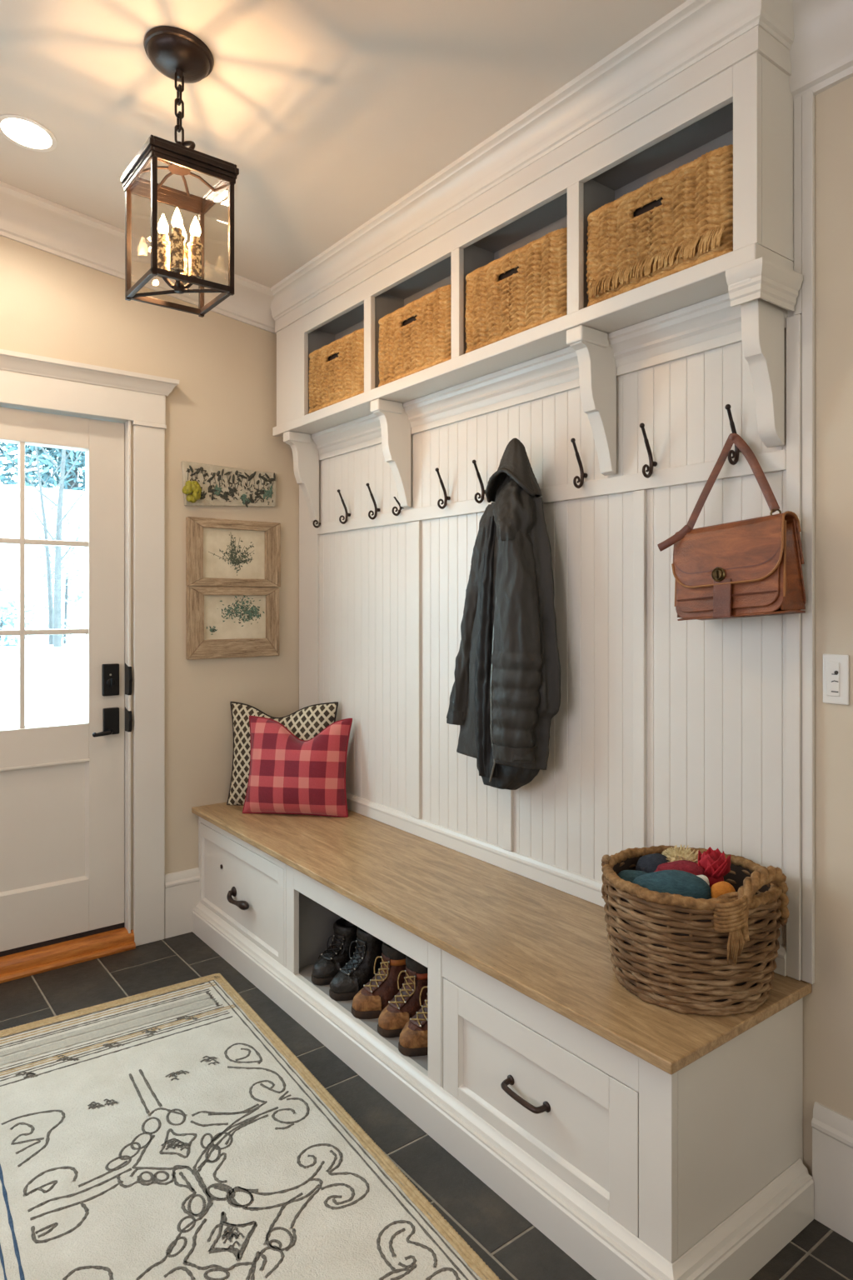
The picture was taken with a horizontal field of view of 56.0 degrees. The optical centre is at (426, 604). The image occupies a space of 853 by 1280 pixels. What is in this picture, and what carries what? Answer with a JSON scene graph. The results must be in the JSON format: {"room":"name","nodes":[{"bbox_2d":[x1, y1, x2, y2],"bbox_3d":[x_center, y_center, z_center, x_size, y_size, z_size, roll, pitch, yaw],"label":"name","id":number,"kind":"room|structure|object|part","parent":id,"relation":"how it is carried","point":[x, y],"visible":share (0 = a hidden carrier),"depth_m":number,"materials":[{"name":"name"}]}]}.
{"room":"mudroom","nodes":[
{"label":"mudroom","id":0,"kind":"room"},
{"bbox_2d":[0,484,85,639],"bbox_3d":[-3.288,-0.324,8.009,11.100,1.550,0.350,0,0,-37],"label":"sky","id":1,"kind":"structure","parent":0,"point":[8,493],"depth_m":7.56,"materials":[{"name":"white"}]},
{"bbox_2d":[0,235,299,929],"bbox_3d":[-1.909,-0.219,2.696,3.520,3.260,0.140,0,0,-37],"label":"wall","id":2,"kind":"structure","parent":0,"point":[222,411],"depth_m":3.31,"materials":[{"name":"beige paint"}]},
{"bbox_2d":[0,922,124,956],"bbox_3d":[-1.610,1.276,2.921,0.975,0.018,0.066,0,0,-37],"label":"trim","id":3,"kind":"structure","parent":2,"relation":"attached to","point":[55,941],"depth_m":3.05,"materials":[{"name":"black"}]},
{"bbox_2d":[0,406,132,951],"bbox_3d":[-1.577,0.272,2.890,0.988,1.986,0.106,0,0,-37],"label":"door","id":4,"kind":"structure","parent":2,"relation":"in","point":[62,784],"depth_m":3.09,"materials":[{"name":"paint"}]},
{"bbox_3d":[-1.254,0.497,3.098,0.078,0.022,0.043,0,0,-37],"label":"lever","id":5,"kind":"part","parent":4,"relation":"part of","materials":[{"name":"black metal"}]},
{"bbox_3d":[-1.240,0.295,3.147,0.063,0.125,0.018,0,0,-37],"label":"deadbolt plate","id":6,"kind":"part","parent":4,"relation":"part of","materials":[{"name":"black metal"}]},
{"bbox_3d":[-1.239,0.458,3.148,0.060,0.104,0.018,0,0,-37],"label":"lever plate","id":7,"kind":"part","parent":4,"relation":"part of","materials":[{"name":"black metal"}]},
{"bbox_3d":[-1.178,0.455,3.171,0.013,0.096,0.060,0,0,-37],"label":"strike plate","id":8,"kind":"part","parent":4,"relation":"part of","materials":[{"name":"black metal"}]},
{"bbox_3d":[-1.178,0.295,3.171,0.013,0.126,0.060,0,0,-37],"label":"strike plate","id":9,"kind":"part","parent":4,"relation":"part of","materials":[{"name":"black metal"}]},
{"bbox_2d":[0,926,135,983],"bbox_3d":[-1.588,1.318,2.910,0.996,0.066,0.170,0,0,-37],"label":"threshold","id":10,"kind":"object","parent":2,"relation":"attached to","point":[32,962],"depth_m":3.01,"materials":[{"name":"brown wood"}]},
{"bbox_2d":[0,369,166,945],"bbox_3d":[-1.605,0.251,2.912,1.277,2.200,0.167,0,0,-37],"label":"trim","id":11,"kind":"structure","parent":2,"relation":"attached to","point":[146,412],"depth_m":3.18,"materials":[{"name":"white paint"}]},
{"bbox_2d":[0,349,179,396],"bbox_3d":[-1.534,-0.877,2.870,1.296,0.068,0.080,0,0,-37],"label":"trim","id":12,"kind":"structure","parent":2,"relation":"attached to","point":[13,361],"depth_m":3.02,"materials":[{"name":"white paint"}]},
{"bbox_2d":[0,180,276,334],"bbox_3d":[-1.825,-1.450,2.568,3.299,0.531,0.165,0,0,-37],"label":"trim","id":13,"kind":"structure","parent":2,"relation":"attached to","point":[26,217],"depth_m":3.03,"materials":[{"name":"white paint"}]},
{"bbox_2d":[165,867,199,938],"bbox_3d":[-0.818,1.224,3.432,0.612,0.255,0.020,0,0,-37],"label":"baseboard","id":14,"kind":"structure","parent":2,"relation":"attached to","point":[182,887],"depth_m":3.28,"materials":[{"name":"white paint"}]},
{"bbox_2d":[181,460,277,507],"bbox_3d":[-0.833,-0.498,3.417,0.428,0.183,0.024,0,0,-37],"label":"relief plaque","id":15,"kind":"object","parent":2,"relation":"attached to","point":[221,486],"visible":0.94,"depth_m":3.41,"materials":[{"name":"paint"}]},
{"bbox_2d":[182,480,201,503],"bbox_3d":[-0.958,-0.461,3.277,0.058,0.092,0.072,0,0,20],"label":"flower ornament","id":16,"kind":"object","parent":15,"relation":"attached to","point":[193,487],"visible":1,"depth_m":3.26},
{"bbox_2d":[185,586,279,659],"bbox_3d":[-0.821,0.076,3.426,0.417,0.301,0.023,0,0,-37],"label":"picture frame","id":17,"kind":"object","parent":2,"relation":"attached to","point":[222,622],"visible":1,"depth_m":3.41,"materials":[{"name":"brown wood"}]},
{"bbox_3d":[-0.821,0.187,3.426,0.414,0.080,0.023,0,0,-37],"label":"frame rail","id":18,"kind":"part","parent":17,"relation":"part of","materials":[{"name":"brown wood"}]},
{"bbox_3d":[-0.821,-0.057,3.426,0.412,0.035,0.023,0,0,-37],"label":"frame rail","id":19,"kind":"part","parent":17,"relation":"part of","materials":[{"name":"brown wood"}]},
{"bbox_2d":[204,595,265,639],"bbox_3d":[-0.822,0.049,3.435,0.293,0.205,0.009,0,0,-37],"label":"print","id":20,"kind":"object","parent":17,"relation":"on","point":[226,617],"depth_m":3.43,"materials":[{"name":"paper"}]},
{"bbox_2d":[185,516,280,587],"bbox_3d":[-0.819,-0.218,3.428,0.423,0.285,0.023,0,0,-37],"label":"picture frame","id":21,"kind":"object","parent":2,"relation":"attached to","point":[220,552],"visible":1,"depth_m":3.42,"materials":[{"name":"brown wood"}]},
{"bbox_3d":[-0.819,-0.341,3.428,0.418,0.040,0.023,0,0,-37],"label":"frame rail","id":22,"kind":"part","parent":21,"relation":"part of","materials":[{"name":"brown wood"}]},
{"bbox_3d":[-0.819,-0.093,3.428,0.418,0.035,0.023,0,0,-37],"label":"frame rail","id":23,"kind":"part","parent":21,"relation":"part of","materials":[{"name":"brown wood"}]},
{"bbox_2d":[203,527,264,579],"bbox_3d":[-0.825,-0.216,3.432,0.292,0.218,0.009,0,0,-37],"label":"print","id":24,"kind":"object","parent":21,"relation":"on","point":[228,552],"depth_m":3.43,"materials":[{"name":"paper"}]},
{"bbox_2d":[0,0,687,287],"bbox_3d":[-0.388,-1.617,0.712,3.520,0.664,5.140,0,0,-37],"label":"ceiling","id":25,"kind":"structure","parent":0,"point":[329,113],"depth_m":2.19,"materials":[{"name":"paint"}]},
{"bbox_2d":[0,114,57,151],"bbox_3d":[-1.229,-1.446,2.463,0.171,0.027,0.172,0,0,-37],"label":"recessed light","id":26,"kind":"object","parent":25,"relation":"in","point":[25,131],"visible":1,"depth_m":2.46,"materials":[{"name":"white paint"}]},
{"bbox_2d":[120,25,239,317],"bbox_3d":[-0.637,-1.112,2.064,0.227,0.642,0.227,0,0,-37],"label":"pendant lantern","id":27,"kind":"object","parent":25,"relation":"hanging from","point":[179,55],"visible":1,"depth_m":2.04,"materials":[{"name":"brown metal"}]},
{"bbox_3d":[-0.775,-0.933,2.082,0.012,0.284,0.012,0,0,-37],"label":"corner post","id":28,"kind":"part","parent":27,"relation":"part of","materials":[{"name":"brown metal"}]},
{"bbox_3d":[-0.655,-0.933,1.926,0.012,0.284,0.012,0,0,-37],"label":"corner post","id":29,"kind":"part","parent":27,"relation":"part of","materials":[{"name":"brown metal"}]},
{"bbox_3d":[-0.637,-0.802,2.064,0.209,0.014,0.209,0,0,-37],"label":"frame","id":30,"kind":"part","parent":27,"relation":"part of","materials":[{"name":"brown metal"}]},
{"bbox_3d":[-0.637,-1.100,2.064,0.227,0.054,0.227,0,0,-37],"label":"roof frame","id":31,"kind":"part","parent":27,"relation":"part of","materials":[{"name":"brown metal"}]},
{"bbox_3d":[-0.618,-0.933,2.202,0.012,0.284,0.012,0,0,-37],"label":"corner post","id":32,"kind":"part","parent":27,"relation":"part of","materials":[{"name":"brown metal"}]},
{"bbox_3d":[-0.498,-0.933,2.046,0.012,0.284,0.012,0,0,-37],"label":"corner post","id":33,"kind":"part","parent":27,"relation":"part of","materials":[{"name":"brown metal"}]},
{"bbox_2d":[0,931,852,1279],"bbox_3d":[-0.383,1.381,0.690,3.300,0.060,4.900,0,0,-37],"label":"floor","id":34,"kind":"structure","parent":0,"point":[511,1246],"depth_m":2.09,"materials":[{"name":"tile"}]},
{"bbox_2d":[198,816,286,968],"bbox_3d":[-0.534,1.097,3.170,0.514,0.467,0.778,0,0,-37],"label":"drawer","id":35,"kind":"object","parent":34,"relation":"on","point":[245,886],"visible":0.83,"depth_m":3.00,"materials":[{"name":"white paint"}]},
{"bbox_3d":[-0.711,1.108,3.010,0.037,0.046,0.191,0,0,-33],"label":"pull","id":36,"kind":"part","parent":35,"relation":"part of","materials":[{"name":"brown metal"}]},
{"bbox_2d":[191,801,811,1074],"bbox_3d":[-0.058,0.852,2.553,0.516,0.022,2.338,0,0,-37],"label":"bench top","id":37,"kind":"structure","parent":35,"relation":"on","point":[550,945],"depth_m":2.15,"materials":[{"name":"brown wood"}]},
{"bbox_2d":[226,701,338,805],"bbox_3d":[-0.603,0.626,3.350,0.484,0.441,0.140,0,0,11],"label":"cushion","id":38,"kind":"object","parent":37,"relation":"on","point":[307,722],"visible":0.45,"depth_m":3.33,"materials":[{"name":"fabric"}]},
{"bbox_2d":[242,715,352,817],"bbox_3d":[-0.521,0.650,3.234,0.436,0.386,0.174,0,0,9],"label":"cushion","id":39,"kind":"object","parent":37,"relation":"on","point":[289,774],"visible":1,"depth_m":3.18,"materials":[{"name":"red fabric"}]},
{"bbox_2d":[601,845,789,1015],"bbox_3d":[0.589,0.693,1.793,0.378,0.298,0.390,0,0,-37],"label":"basket","id":40,"kind":"object","parent":37,"relation":"on","point":[679,953],"visible":0.91,"depth_m":1.65,"materials":[{"name":"brown wicker"}]},
{"bbox_3d":[0.419,0.630,1.863,0.021,0.095,0.063,0,0,21],"label":"handle","id":41,"kind":"part","parent":40,"relation":"part of","materials":[{"name":"brown wicker"}]},
{"bbox_2d":[617,870,648,882],"bbox_3d":[0.488,0.644,1.840,0.078,0.060,0.110,0,0,-37],"label":"yarn skein","id":42,"kind":"object","parent":40,"relation":"in","point":[627,875],"visible":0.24,"depth_m":1.84,"materials":[{"name":"teal fabric"}]},
{"bbox_2d":[635,853,669,873],"bbox_3d":[0.540,0.623,1.893,0.078,0.069,0.092,0,0,-44],"label":"yarn ball","id":43,"kind":"object","parent":40,"relation":"in","point":[648,863],"visible":0.44,"depth_m":1.88,"materials":[{"name":"fabric"}]},
{"bbox_2d":[632,870,711,899],"bbox_3d":[0.534,0.629,1.759,0.182,0.092,0.107,0,0,22],"label":"yarn skein","id":44,"kind":"object","parent":40,"relation":"in","point":[684,883],"visible":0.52,"depth_m":1.73,"materials":[{"name":"teal fabric"}]},
{"bbox_2d":[661,844,698,863],"bbox_3d":[0.603,0.610,1.884,0.100,0.085,0.122,0,0,-37],"label":"pom pom","id":45,"kind":"object","parent":40,"relation":"in","point":[672,855],"visible":0.35,"depth_m":1.87,"materials":[{"name":"beige fabric"}]},
{"bbox_2d":[655,860,708,878],"bbox_3d":[0.584,0.615,1.838,0.124,0.058,0.064,0,0,33],"label":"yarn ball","id":46,"kind":"object","parent":40,"relation":"in","point":[687,866],"visible":0.5,"depth_m":1.82,"materials":[{"name":"red fabric"}]},
{"bbox_2d":[696,875,709,884],"bbox_3d":[0.602,0.606,1.756,0.028,0.028,0.039,0,0,-37],"label":"yarn ball","id":47,"kind":"object","parent":40,"relation":"in","point":[704,877],"visible":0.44,"depth_m":1.75,"materials":[{"name":"beige fabric"}]},
{"bbox_2d":[698,846,731,887],"bbox_3d":[0.651,0.601,1.814,0.073,0.089,0.073,0,0,-37],"label":"flower","id":48,"kind":"object","parent":40,"relation":"in","point":[715,863],"visible":0.91,"depth_m":1.79,"materials":[{"name":"red fabric"}]},
{"bbox_2d":[710,880,735,898],"bbox_3d":[0.636,0.622,1.718,0.055,0.055,0.056,0,0,-37],"label":"yarn ball","id":49,"kind":"object","parent":40,"relation":"in","point":[717,889],"visible":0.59,"depth_m":1.71,"materials":[{"name":"orange fabric"}]},
{"bbox_3d":[0.696,0.614,1.659,0.181,0.141,0.042,0,0,-37],"label":"handle","id":50,"kind":"part","parent":40,"relation":"part of","materials":[{"name":"brown wicker"}]},
{"bbox_2d":[0,973,500,1279],"bbox_3d":[-0.455,1.342,1.683,0.893,0.018,2.370,0,0,-34],"label":"runner rug","id":51,"kind":"object","parent":34,"relation":"on","point":[169,1132],"visible":1,"depth_m":1.93,"materials":[{"name":"fabric"}]},
{"bbox_2d":[286,865,441,1086],"bbox_3d":[-0.028,1.097,2.534,0.484,0.467,0.843,0,0,-37],"label":"cubby","id":52,"kind":"object","parent":34,"relation":"on","point":[313,908],"visible":0.3,"depth_m":2.45,"materials":[{"name":"grey paint"}]},
{"bbox_2d":[311,917,357,984],"bbox_3d":[-0.299,1.160,2.697,0.115,0.159,0.220,0,0,39],"label":"boot","id":53,"kind":"object","parent":52,"relation":"in","point":[336,957],"visible":0.73,"depth_m":2.67,"materials":[{"name":"black leather"}]},
{"bbox_2d":[329,926,383,1000],"bbox_3d":[-0.216,1.145,2.585,0.218,0.189,0.113,0,0,-40],"label":"boot","id":54,"kind":"object","parent":52,"relation":"in","point":[351,978],"visible":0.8,"depth_m":2.56,"materials":[{"name":"black leather"}]},
{"bbox_2d":[351,941,406,1019],"bbox_3d":[-0.130,1.145,2.469,0.221,0.189,0.116,0,0,-33],"label":"boot","id":55,"kind":"object","parent":52,"relation":"in","point":[370,1001],"visible":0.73,"depth_m":2.44,"materials":[{"name":"brown leather"}]},
{"bbox_2d":[377,955,428,1037],"bbox_3d":[-0.051,1.145,2.373,0.221,0.189,0.114,0,0,-41],"label":"boot","id":56,"kind":"object","parent":52,"relation":"in","point":[404,1005],"visible":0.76,"depth_m":2.34,"materials":[{"name":"brown leather"}]},
{"bbox_2d":[398,976,428,1056],"bbox_3d":[0.015,1.145,2.275,0.220,0.189,0.113,0,0,-37],"label":"boot","id":57,"kind":"object","parent":52,"relation":"in","point":[413,1040],"visible":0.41,"depth_m":2.21,"materials":[{"name":"brown leather"}]},
{"bbox_2d":[192,901,814,1279],"bbox_3d":[-0.063,1.292,2.542,0.501,0.117,2.350,0,0,-37],"label":"plinth","id":58,"kind":"object","parent":34,"relation":"on","point":[743,1243],"visible":1,"depth_m":1.78,"materials":[{"name":"white paint"}]},
{"bbox_2d":[441,949,803,1263],"bbox_3d":[0.430,1.097,1.915,0.512,0.467,0.692,0,0,-37],"label":"base cabinet","id":59,"kind":"object","parent":34,"relation":"on","point":[667,1157],"visible":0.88,"depth_m":1.68,"materials":[{"name":"white paint"}]},
{"bbox_3d":[0.216,1.107,1.806,0.041,0.027,0.137,0,0,-37],"label":"bar handle","id":60,"kind":"part","parent":59,"relation":"part of","materials":[{"name":"brown metal"}]},
{"bbox_3d":[0.235,1.101,1.811,0.020,0.295,0.608,0,0,-37],"label":"drawer","id":61,"kind":"part","parent":59,"relation":"part of","materials":[{"name":"white paint"}]},
{"bbox_3d":[0.257,1.097,1.782,0.020,0.467,0.692,0,0,-37],"label":"frame","id":62,"kind":"part","parent":59,"relation":"part of","materials":[{"name":"white paint"}]},
{"bbox_2d":[803,76,852,1176],"bbox_3d":[1.004,-0.219,1.691,0.120,3.260,5.000,0,0,-37],"label":"wall","id":63,"kind":"structure","parent":0,"point":[828,1009],"depth_m":1.75,"materials":[{"name":"beige paint"}]},
{"bbox_2d":[270,0,803,437],"bbox_3d":[0.075,-0.993,2.603,0.232,0.673,2.333,0,0,-37],"label":"upper cabinet","id":64,"kind":"object","parent":63,"relation":"attached to","point":[707,76],"visible":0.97,"depth_m":2.12,"materials":[{"name":"white paint"}]},
{"bbox_2d":[308,328,364,413],"bbox_3d":[-0.305,-0.899,3.158,0.157,0.253,0.448,0,0,-38],"label":"seagrass basket","id":65,"kind":"object","parent":64,"relation":"in","point":[336,375],"visible":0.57,"depth_m":3.09,"materials":[{"name":"brown wicker"}]},
{"bbox_2d":[378,284,451,386],"bbox_3d":[0.002,-0.899,2.758,0.157,0.253,0.448,0,0,-37],"label":"seagrass basket","id":66,"kind":"object","parent":64,"relation":"in","point":[416,337],"visible":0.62,"depth_m":2.69,"materials":[{"name":"wicker"}]},
{"bbox_2d":[465,227,567,353],"bbox_3d":[0.298,-0.899,2.372,0.157,0.253,0.448,0,0,-38],"label":"seagrass basket","id":67,"kind":"object","parent":64,"relation":"in","point":[523,289],"visible":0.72,"depth_m":2.30,"materials":[{"name":"wicker"}]},
{"bbox_3d":[0.097,-0.961,2.653,0.136,0.376,2.198,0,0,-37],"label":"panel","id":68,"kind":"part","parent":64,"relation":"part of","materials":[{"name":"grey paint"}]},
{"bbox_2d":[272,242,794,437],"bbox_3d":[0.079,-0.753,2.654,0.164,0.039,2.257,0,0,-37],"label":"shelf","id":69,"kind":"object","parent":64,"relation":"attached to","point":[707,280],"depth_m":2.19,"materials":[{"name":"white paint"}]},
{"bbox_2d":[585,144,733,306],"bbox_3d":[0.596,-0.899,1.980,0.161,0.253,0.448,0,0,-37],"label":"seagrass basket","id":70,"kind":"object","parent":64,"relation":"in","point":[682,219],"visible":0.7,"depth_m":1.91,"materials":[{"name":"wicker"}]},
{"bbox_3d":[0.746,-0.695,1.769,0.159,0.076,0.091,0,0,-37],"label":"moulding","id":71,"kind":"part","parent":64,"relation":"part of","materials":[{"name":"white paint"}]},
{"bbox_3d":[0.771,-1.021,1.774,0.136,0.496,0.018,0,0,-37],"label":"panel","id":72,"kind":"part","parent":64,"relation":"part of","materials":[{"name":"white paint"}]},
{"bbox_2d":[299,90,814,984],"bbox_3d":[0.127,-0.149,2.690,0.056,1.979,2.342,0,0,-37],"label":"panelling","id":73,"kind":"object","parent":63,"relation":"attached to","point":[666,730],"visible":0.7,"depth_m":2.26,"materials":[{"name":"white paint"}]},
{"bbox_2d":[283,430,319,522],"bbox_3d":[-0.538,-0.545,3.450,0.150,0.376,0.056,0,0,-37],"label":"corbel","id":74,"kind":"object","parent":73,"relation":"attached to","point":[305,452],"visible":0.94,"depth_m":3.45,"materials":[{"name":"white paint"}]},
{"bbox_2d":[312,520,320,528],"bbox_3d":[-0.472,-0.347,3.454,0.040,0.036,0.010,0,0,-37],"label":"coat hook","id":75,"kind":"object","parent":73,"relation":"attached to","point":[314,521],"visible":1,"depth_m":3.45,"materials":[{"name":"brown metal"}]},
{"bbox_2d":[337,489,350,524],"bbox_3d":[-0.340,-0.400,3.282,0.060,0.141,0.014,0,0,-37],"label":"coat hook","id":76,"kind":"object","parent":73,"relation":"attached to","point":[347,514],"visible":1,"depth_m":3.28,"materials":[{"name":"brown metal"}]},
{"bbox_2d":[365,483,379,519],"bbox_3d":[-0.209,-0.400,3.112,0.060,0.141,0.014,0,0,-37],"label":"coat hook","id":77,"kind":"object","parent":73,"relation":"attached to","point":[377,509],"visible":1,"depth_m":3.11,"materials":[{"name":"brown metal"}]},
{"bbox_2d":[370,398,410,508],"bbox_3d":[-0.129,-0.545,2.916,0.150,0.376,0.056,0,0,-37],"label":"corbel","id":78,"kind":"object","parent":73,"relation":"attached to","point":[394,421],"visible":0.96,"depth_m":2.91,"materials":[{"name":"white paint"}]},
{"bbox_2d":[391,496,404,515],"bbox_3d":[-0.107,-0.365,2.988,0.052,0.072,0.013,0,0,-37],"label":"coat hook","id":79,"kind":"object","parent":73,"relation":"attached to","point":[396,499],"visible":0.98,"depth_m":2.98,"materials":[{"name":"brown metal"}]},
{"bbox_2d":[435,467,450,509],"bbox_3d":[0.055,-0.400,2.768,0.060,0.141,0.014,0,0,-37],"label":"coat hook","id":80,"kind":"object","parent":73,"relation":"attached to","point":[447,497],"visible":1,"depth_m":2.77,"materials":[{"name":"brown metal"}]},
{"bbox_2d":[472,460,485,503],"bbox_3d":[0.173,-0.400,2.614,0.060,0.141,0.014,0,0,-37],"label":"coat hook","id":81,"kind":"object","parent":73,"relation":"attached to","point":[474,462],"visible":0.99,"depth_m":2.61,"materials":[{"name":"brown metal"}]},
{"bbox_2d":[446,438,560,789],"bbox_3d":[0.228,0.034,2.457,0.156,1.060,0.459,0,0,-28],"label":"coat","id":82,"kind":"object","parent":73,"relation":"hanging from","point":[505,697],"visible":1,"depth_m":2.33,"materials":[{"name":"grey fabric"}]},
{"bbox_2d":[485,438,542,502],"bbox_3d":[0.264,-0.405,2.409,0.129,0.182,0.206,0,0,-37],"label":"hood","id":83,"kind":"object","parent":82,"relation":"attached to","point":[514,481],"depth_m":2.36,"materials":[{"name":"grey fabric"}]},
{"bbox_3d":[0.107,-0.680,2.712,0.050,0.106,2.283,0,0,-37],"label":"frieze moulding","id":84,"kind":"part","parent":73,"relation":"part of","materials":[{"name":"white paint"}]},
{"bbox_3d":[0.172,-0.328,2.657,0.013,0.046,2.119,0,0,-37],"label":"hook rail","id":85,"kind":"part","parent":73,"relation":"part of","materials":[{"name":"white paint"}]},
{"bbox_3d":[0.120,0.809,2.721,0.018,0.061,2.284,0,0,-37],"label":"rail","id":86,"kind":"part","parent":73,"relation":"part of","materials":[{"name":"white paint"}]},
{"bbox_2d":[570,438,587,488],"bbox_3d":[0.432,-0.400,2.276,0.060,0.141,0.014,0,0,-37],"label":"coat hook","id":87,"kind":"object","parent":73,"relation":"attached to","point":[583,475],"visible":1,"depth_m":2.27,"materials":[{"name":"brown metal"}]},
{"bbox_2d":[566,325,616,475],"bbox_3d":[0.448,-0.545,2.165,0.150,0.376,0.056,0,0,-37],"label":"corbel","id":88,"kind":"object","parent":73,"relation":"attached to","point":[597,361],"visible":0.98,"depth_m":2.16,"materials":[{"name":"white paint"}]},
{"bbox_2d":[640,422,657,478],"bbox_3d":[0.577,-0.400,2.088,0.060,0.141,0.014,0,0,-37],"label":"coat hook","id":89,"kind":"object","parent":73,"relation":"attached to","point":[649,468],"visible":1,"depth_m":2.08,"materials":[{"name":"brown metal"}]},
{"bbox_2d":[725,404,741,464],"bbox_3d":[0.726,-0.400,1.894,0.060,0.141,0.014,0,0,-37],"label":"coat hook","id":90,"kind":"object","parent":73,"relation":"attached to","point":[735,453],"visible":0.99,"depth_m":1.89,"materials":[{"name":"brown metal"}]},
{"bbox_2d":[657,433,806,620],"bbox_3d":[0.697,-0.182,1.854,0.124,0.443,0.317,0,0,-37],"label":"handbag","id":91,"kind":"object","parent":90,"relation":"hanging from","point":[752,567],"visible":1,"depth_m":1.79,"materials":[{"name":"brown leather"}]},
{"bbox_3d":[0.684,-0.076,1.827,0.040,0.219,0.282,0,0,-37],"label":"panel","id":92,"kind":"part","parent":91,"relation":"part of","materials":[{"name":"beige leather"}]},
{"bbox_3d":[0.742,-0.078,1.871,0.031,0.222,0.283,0,0,-37],"label":"panel","id":93,"kind":"part","parent":91,"relation":"part of","materials":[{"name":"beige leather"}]},
{"bbox_2d":[729,278,784,447],"bbox_3d":[0.739,-0.547,1.785,0.150,0.372,0.056,0,0,-37],"label":"corbel","id":94,"kind":"object","parent":73,"relation":"attached to","point":[762,321],"visible":0.78,"depth_m":1.79,"materials":[{"name":"white paint"}]},
{"bbox_2d":[789,0,852,99],"bbox_3d":[1.581,-1.231,0.746,0.115,0.204,2.598,0,0,-37],"label":"trim","id":95,"kind":"structure","parent":63,"relation":"attached to","point":[822,50],"depth_m":1.73,"materials":[{"name":"white paint"}]},
{"bbox_2d":[811,1101,852,1242],"bbox_3d":[0.331,1.226,-0.241,3.300,0.250,2.553,0,0,-37],"label":"baseboard","id":96,"kind":"structure","parent":63,"relation":"attached to","point":[832,1131],"depth_m":1.73,"materials":[{"name":"white paint"}]},
{"bbox_2d":[823,653,849,704],"bbox_3d":[0.885,0.162,1.736,0.013,0.108,0.056,0,0,-37],"label":"dimmer switch","id":97,"kind":"object","parent":63,"relation":"attached to","point":[836,667],"visible":1,"depth_m":1.73,"materials":[{"name":"white plastic"}]},
{"label":"outside","id":98,"kind":"structure","parent":0,"visible":0},
{"bbox_2d":[0,639,85,728],"bbox_3d":[-1.624,0.887,9.947,24.000,1.172,11.000,0,0,-37],"label":"ground","id":99,"kind":"structure","parent":98,"point":[55,677],"depth_m":5.70,"materials":[{"name":"white"}]},
{"bbox_2d":[0,583,39,646],"bbox_3d":[-3.312,0.102,6.191,0.586,0.555,0.469,0,0,-37],"label":"shrub","id":100,"kind":"object","parent":99,"relation":"on","point":[11,617],"visible":0.75,"depth_m":6.22,"materials":[{"name":"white plant"}]},
{"bbox_3d":[-3.298,0.231,6.199,0.046,0.282,0.021,0,0,-11],"label":"stem","id":101,"kind":"part","parent":100,"relation":"part of","materials":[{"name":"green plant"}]},
{"bbox_2d":[0,442,85,490],"bbox_3d":[-3.841,-1.644,8.663,2.110,3.990,1.218,0,0,-37],"label":"evergreen tree","id":102,"kind":"object","parent":99,"relation":"on","point":[54,453],"visible":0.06,"depth_m":8.34,"materials":[{"name":"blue plant"}]},
{"bbox_2d":[0,446,85,646],"bbox_3d":[-2.887,-0.658,6.266,0.846,2.121,0.232,0,0,-37],"label":"bare tree","id":103,"kind":"object","parent":99,"relation":"on","point":[57,566],"visible":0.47,"depth_m":6.27,"materials":[{"name":"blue plant"}]},
{"bbox_3d":[-2.883,-1.014,6.261,0.846,1.410,0.222,0,0,-37],"label":"branch crown","id":104,"kind":"part","parent":103,"relation":"part of","materials":[{"name":"green plant"}]},
{"bbox_2d":[16,445,85,644],"bbox_3d":[-3.067,-0.592,6.635,0.601,1.986,0.215,0,0,-41],"label":"bare tree","id":105,"kind":"object","parent":99,"relation":"on","point":[46,537],"visible":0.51,"depth_m":6.58,"materials":[{"name":"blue plant"}]},
{"bbox_3d":[-3.075,-0.913,6.647,0.602,1.345,0.226,0,0,-37],"label":"branch crown","id":106,"kind":"part","parent":105,"relation":"part of","materials":[{"name":"green plant"}]},
{"bbox_2d":[25,503,85,643],"bbox_3d":[-3.088,-0.244,6.860,0.609,1.230,0.455,0,0,-37],"label":"shrub","id":107,"kind":"object","parent":99,"relation":"on","point":[67,585],"visible":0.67,"depth_m":6.84,"materials":[{"name":"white plant"}]},
{"bbox_3d":[-3.089,0.051,6.863,0.046,0.641,0.021,0,0,-11],"label":"stem","id":108,"kind":"part","parent":107,"relation":"part of","materials":[{"name":"blue plant"}]}
]}

